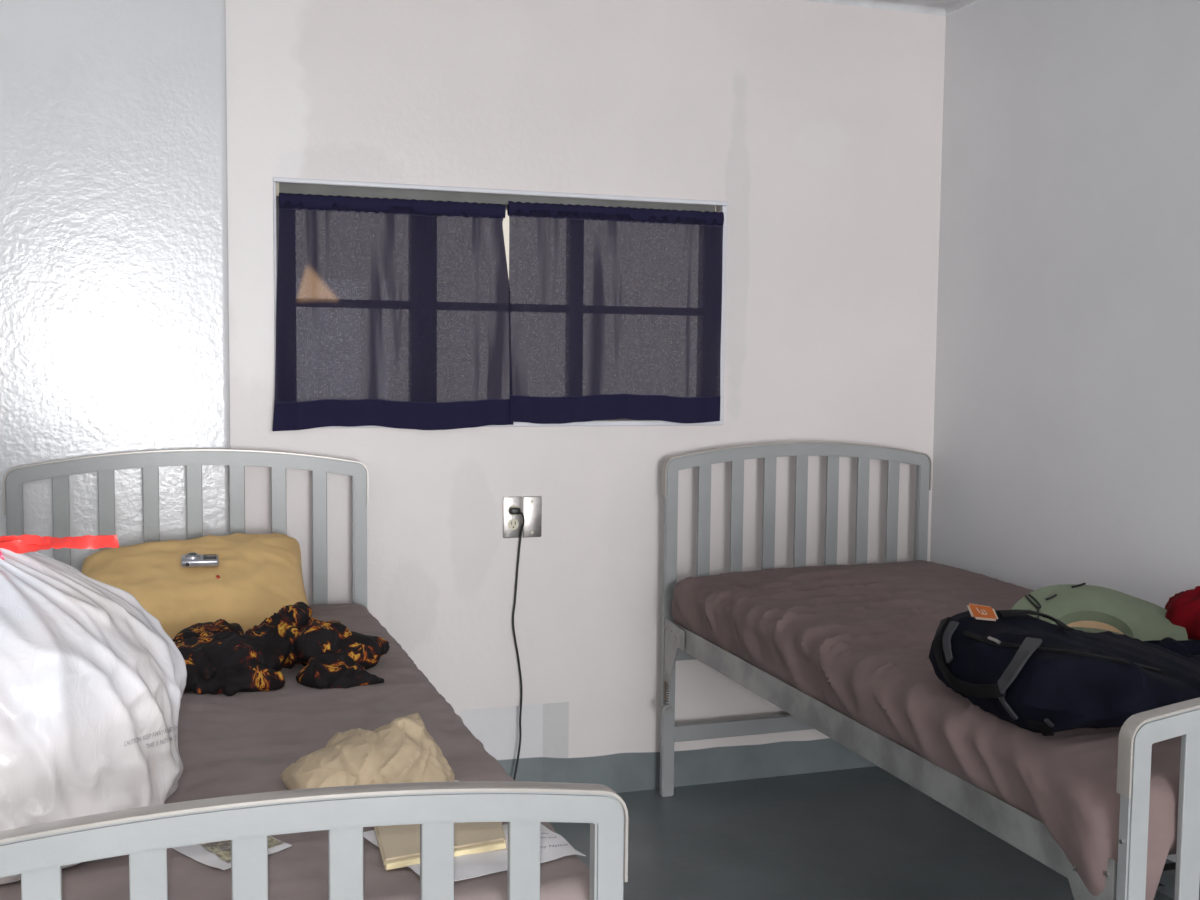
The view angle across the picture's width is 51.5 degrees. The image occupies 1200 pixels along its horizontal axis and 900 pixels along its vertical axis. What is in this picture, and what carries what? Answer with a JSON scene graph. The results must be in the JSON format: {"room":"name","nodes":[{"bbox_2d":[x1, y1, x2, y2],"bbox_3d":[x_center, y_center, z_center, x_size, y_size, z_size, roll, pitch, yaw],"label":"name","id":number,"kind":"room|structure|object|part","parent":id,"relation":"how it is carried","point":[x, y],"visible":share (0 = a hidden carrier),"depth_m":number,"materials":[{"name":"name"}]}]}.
{"room":"dormitory","nodes":[
{"label":"dormitory","id":0,"kind":"room"},
{"bbox_2d":[0,0,945,792],"bbox_3d":[-0.821,-0.193,3.533,4.500,2.582,0.288,-1,4,-18],"label":"wall","id":1,"kind":"structure","parent":0,"point":[818,126],"depth_m":3.71,"materials":[{"name":"white paint"}]},
{"bbox_2d":[276,182,715,211],"bbox_3d":[-0.272,-0.736,3.675,1.330,0.038,0.042,-1,4,-18],"label":"curtain rod","id":2,"kind":"object","parent":1,"relation":"attached to","point":[288,188],"visible":0.92,"depth_m":3.61,"materials":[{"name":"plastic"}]},
{"bbox_2d":[272,193,513,430],"bbox_3d":[-0.585,-0.388,3.570,0.696,0.664,0.030,-1,4,-18],"label":"curtain","id":3,"kind":"object","parent":2,"relation":"hanging from","point":[391,313],"visible":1,"depth_m":3.56,"materials":[{"name":"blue fabric"}]},
{"bbox_2d":[507,201,723,423],"bbox_3d":[0.055,-0.409,3.775,0.686,0.658,0.037,-1,4,-18],"label":"curtain","id":4,"kind":"object","parent":2,"relation":"hanging from","point":[615,312],"visible":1,"depth_m":3.77,"materials":[{"name":"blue fabric"}]},
{"bbox_2d":[273,177,726,427],"bbox_3d":[-0.276,-0.423,3.745,1.377,0.700,0.112,-1,4,-18],"label":"window","id":5,"kind":"structure","parent":1,"relation":"in","point":[723,204],"depth_m":3.73,"materials":[{"name":"grey paint"}]},
{"bbox_2d":[461,704,542,781],"bbox_3d":[-0.263,0.933,3.816,0.340,0.305,0.022,-1,4,-18],"label":"trim","id":6,"kind":"structure","parent":1,"relation":"attached to","point":[497,728],"depth_m":3.82,"materials":[{"name":"paint"}]},
{"bbox_2d":[503,496,541,537],"bbox_3d":[-0.234,0.203,3.754,0.120,0.125,0.010,-1,4,-18],"label":"power outlet","id":7,"kind":"object","parent":1,"relation":"attached to","point":[532,505],"visible":1,"depth_m":3.75,"materials":[{"name":"metal"}]},
{"bbox_3d":[-0.264,0.203,3.746,0.058,0.125,0.006,-1,4,-18],"label":"plate","id":8,"kind":"part","parent":7,"relation":"part of","materials":[{"name":"metal"}]},
{"bbox_2d":[508,519,518,529],"bbox_3d":[-0.261,0.224,3.745,0.033,0.033,0.003,-1,4,-18],"label":"receptacle","id":9,"kind":"object","parent":7,"relation":"attached to","point":[513,524],"depth_m":3.74,"materials":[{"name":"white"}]},
{"bbox_2d":[509,507,524,779],"bbox_3d":[-0.446,0.636,3.666,0.479,0.918,0.032,-1,5,-26],"label":"lead","id":10,"kind":"object","parent":7,"relation":"attached to","point":[515,510],"visible":0.76,"depth_m":3.76,"materials":[{"name":"black rubber"}]},
{"bbox_3d":[-0.205,0.202,3.765,0.058,0.125,0.007,-1,4,-18],"label":"blank plate","id":11,"kind":"part","parent":7,"relation":"part of","materials":[{"name":"metal"}]},
{"bbox_2d":[543,702,568,782],"bbox_3d":[-0.138,0.932,3.857,0.080,0.305,0.001,0,4,-2],"label":"trim","id":12,"kind":"structure","parent":1,"relation":"attached to","point":[555,715],"depth_m":3.86,"materials":[{"name":"white paint"}]},
{"bbox_2d":[806,0,979,15],"bbox_3d":[0.433,-1.105,-0.657,4.300,0.020,8.600,-1,4,-18],"label":"trim","id":13,"kind":"structure","parent":1,"relation":"attached to","point":[879,4],"depth_m":4.02,"materials":[{"name":"paint"}]},
{"bbox_2d":[549,766,1173,899],"bbox_3d":[0.563,1.437,-0.951,4.300,0.001,10.000,-1,4,-18],"label":"floor","id":14,"kind":"structure","parent":0,"point":[864,833],"depth_m":3.50,"materials":[{"name":"paint"}]},
{"bbox_2d":[0,448,627,899],"bbox_3d":[-0.764,0.623,2.452,0.981,1.109,2.106,-1,4,-20],"label":"bed","id":15,"kind":"object","parent":14,"relation":"on","point":[38,852],"visible":0.48,"depth_m":1.54,"materials":[{"name":"grey metal"}]},
{"bbox_3d":[-1.113,0.552,3.428,0.935,1.104,0.026,-1,4,-20],"label":"headboard","id":16,"kind":"part","parent":15,"relation":"part of","materials":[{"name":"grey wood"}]},
{"bbox_2d":[0,604,589,899],"bbox_3d":[-0.763,0.534,2.446,0.936,0.278,2.043,-1,4,-20],"label":"mattress","id":17,"kind":"object","parent":15,"relation":"on","point":[241,743],"depth_m":2.00,"materials":[{"name":"brown fabric"}]},
{"bbox_2d":[0,534,186,884],"bbox_3d":[-0.879,0.302,1.742,0.567,0.501,0.497,-1,4,-18],"label":"trash bag","id":18,"kind":"object","parent":17,"relation":"on","point":[92,683],"visible":0.87,"depth_m":1.64,"materials":[{"name":"white plastic"}]},
{"bbox_2d":[81,533,308,638],"bbox_3d":[-1.045,0.366,3.204,0.567,0.266,0.380,-1,4,-17],"label":"pillow","id":19,"kind":"object","parent":17,"relation":"on","point":[256,575],"visible":0.7,"depth_m":3.13,"materials":[{"name":"yellow fabric"}]},
{"bbox_2d":[181,553,218,567],"bbox_3d":[-1.016,0.279,3.157,0.092,0.034,0.060,-1,4,-18],"label":"compact camera","id":20,"kind":"object","parent":19,"relation":"on","point":[190,559],"visible":1,"depth_m":3.14,"materials":[{"name":"silver metal"}]},
{"bbox_3d":[-0.993,0.272,3.163,0.032,0.002,0.040,0,12,-18],"label":"grip panel","id":21,"kind":"part","parent":20,"relation":"part of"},
{"bbox_2d":[173,836,291,869],"bbox_3d":[-0.524,0.551,1.747,0.150,0.010,0.117,4,5,38],"label":"leaflet","id":22,"kind":"object","parent":17,"relation":"on","point":[213,854],"visible":0.26,"depth_m":1.72,"materials":[{"name":"white paper"}]},
{"bbox_2d":[201,836,283,862],"bbox_3d":[-0.510,0.550,1.756,0.090,0.009,0.121,-3,6,-42],"label":"photo","id":23,"kind":"object","parent":22,"relation":"on","point":[220,851],"depth_m":1.73},
{"bbox_2d":[173,601,389,695],"bbox_3d":[-0.780,0.422,2.707,0.647,0.134,0.396,-1,4,-18],"label":"shirt","id":24,"kind":"object","parent":17,"relation":"on","point":[219,658],"visible":0.83,"depth_m":2.64,"materials":[{"name":"black fabric"}]},
{"bbox_3d":[-0.372,0.487,1.997,0.271,0.112,0.191,-1,4,-18],"label":"cap","id":25,"kind":"part","parent":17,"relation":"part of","materials":[{"name":"beige fabric"}]},
{"bbox_2d":[363,824,584,880],"bbox_3d":[-0.182,0.557,1.762,0.242,0.017,0.223,-2,5,-34],"label":"paper sheet","id":26,"kind":"object","parent":17,"relation":"on","point":[553,846],"visible":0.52,"depth_m":1.71,"materials":[{"name":"grey paper"}]},
{"bbox_2d":[374,822,505,869],"bbox_3d":[-0.222,0.547,1.767,0.193,0.012,0.180,-1,4,-18],"label":"booklet","id":27,"kind":"object","parent":26,"relation":"on","point":[399,845],"visible":0.56,"depth_m":1.73,"materials":[{"name":"beige paper"}]},
{"bbox_3d":[-0.416,0.831,1.486,0.935,0.840,0.026,-1,4,-20],"label":"footboard","id":28,"kind":"part","parent":15,"relation":"part of","materials":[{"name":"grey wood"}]},
{"bbox_2d":[659,441,1199,899],"bbox_3d":[0.954,0.597,3.059,0.981,1.109,2.023,-1,4,-18],"label":"bed","id":29,"kind":"object","parent":14,"relation":"on","point":[1125,879],"visible":0.71,"depth_m":3.31,"materials":[{"name":"grey metal"}]},
{"bbox_3d":[0.639,0.529,4.003,0.935,1.104,0.026,-1,4,-18],"label":"headboard","id":30,"kind":"part","parent":29,"relation":"part of","materials":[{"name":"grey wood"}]},
{"bbox_3d":[0.530,0.626,2.920,0.030,0.070,1.955,-1,4,-18],"label":"rail","id":31,"kind":"part","parent":29,"relation":"part of","materials":[{"name":"metal"}]},
{"bbox_2d":[671,560,1192,899],"bbox_3d":[0.943,0.569,3.049,0.946,0.302,1.976,-1,4,-18],"label":"mattress","id":32,"kind":"object","parent":29,"relation":"on","point":[856,640],"visible":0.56,"depth_m":2.73,"materials":[{"name":"brown fabric"}]},
{"bbox_2d":[929,603,1199,735],"bbox_3d":[1.062,0.440,2.458,0.767,0.261,0.458,0,4,-14],"label":"duffel bag","id":33,"kind":"object","parent":32,"relation":"on","point":[1033,674],"visible":0.86,"depth_m":2.29,"materials":[{"name":"blue fabric"}]},
{"bbox_3d":[0.714,0.407,2.394,0.054,0.122,0.289,0,4,-14],"label":"handle","id":34,"kind":"part","parent":33,"relation":"part of","materials":[{"name":"black fabric"}]},
{"bbox_3d":[0.743,0.358,2.341,0.007,0.010,0.029,-2,5,-29],"label":"zipper pull","id":35,"kind":"part","parent":33,"relation":"part of","materials":[{"name":"metal"}]},
{"bbox_3d":[0.869,0.337,2.479,0.143,0.032,0.126,0,4,-14],"label":"handle","id":36,"kind":"part","parent":33,"relation":"part of","materials":[{"name":"black fabric"}]},
{"bbox_2d":[1011,583,1187,640],"bbox_3d":[1.184,0.431,2.973,0.404,0.169,0.359,2,4,24],"label":"hat","id":37,"kind":"object","parent":32,"relation":"on","point":[1086,608],"visible":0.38,"depth_m":3.05,"materials":[{"name":"green fabric"}]},
{"bbox_3d":[1.078,0.376,3.094,0.041,0.006,0.056,2,31,22],"label":"chin cord","id":38,"kind":"part","parent":37,"relation":"part of","materials":[{"name":"fabric"}]},
{"bbox_3d":[1.206,0.341,3.132,0.042,0.011,0.005,-1,4,-22],"label":"chin cord","id":39,"kind":"part","parent":37,"relation":"part of","materials":[{"name":"black fabric"}]},
{"bbox_2d":[1165,586,1199,639],"bbox_3d":[1.463,0.404,2.863,0.171,0.162,0.392,-1,4,-18],"label":"garment","id":40,"kind":"object","parent":32,"relation":"on","point":[1183,608],"visible":0.84,"depth_m":2.93,"materials":[{"name":"red fabric"}]},
{"bbox_3d":[1.268,0.802,2.125,0.935,0.840,0.026,-1,4,-18],"label":"footboard","id":41,"kind":"part","parent":29,"relation":"part of","materials":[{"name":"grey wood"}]},
{"bbox_2d":[882,0,959,7],"bbox_3d":[0.402,-1.122,-0.563,4.300,0.001,8.800,-1,4,-18],"label":"ceiling","id":42,"kind":"structure","parent":0,"point":[937,3],"depth_m":4.00,"materials":[{"name":"paint"}]},
{"bbox_2d":[930,0,1199,899],"bbox_3d":[2.433,0.079,0.194,0.001,2.582,8.800,-1,4,-18],"label":"wall","id":43,"kind":"structure","parent":0,"point":[1066,439],"depth_m":3.52,"materials":[{"name":"white paint"}]}
]}

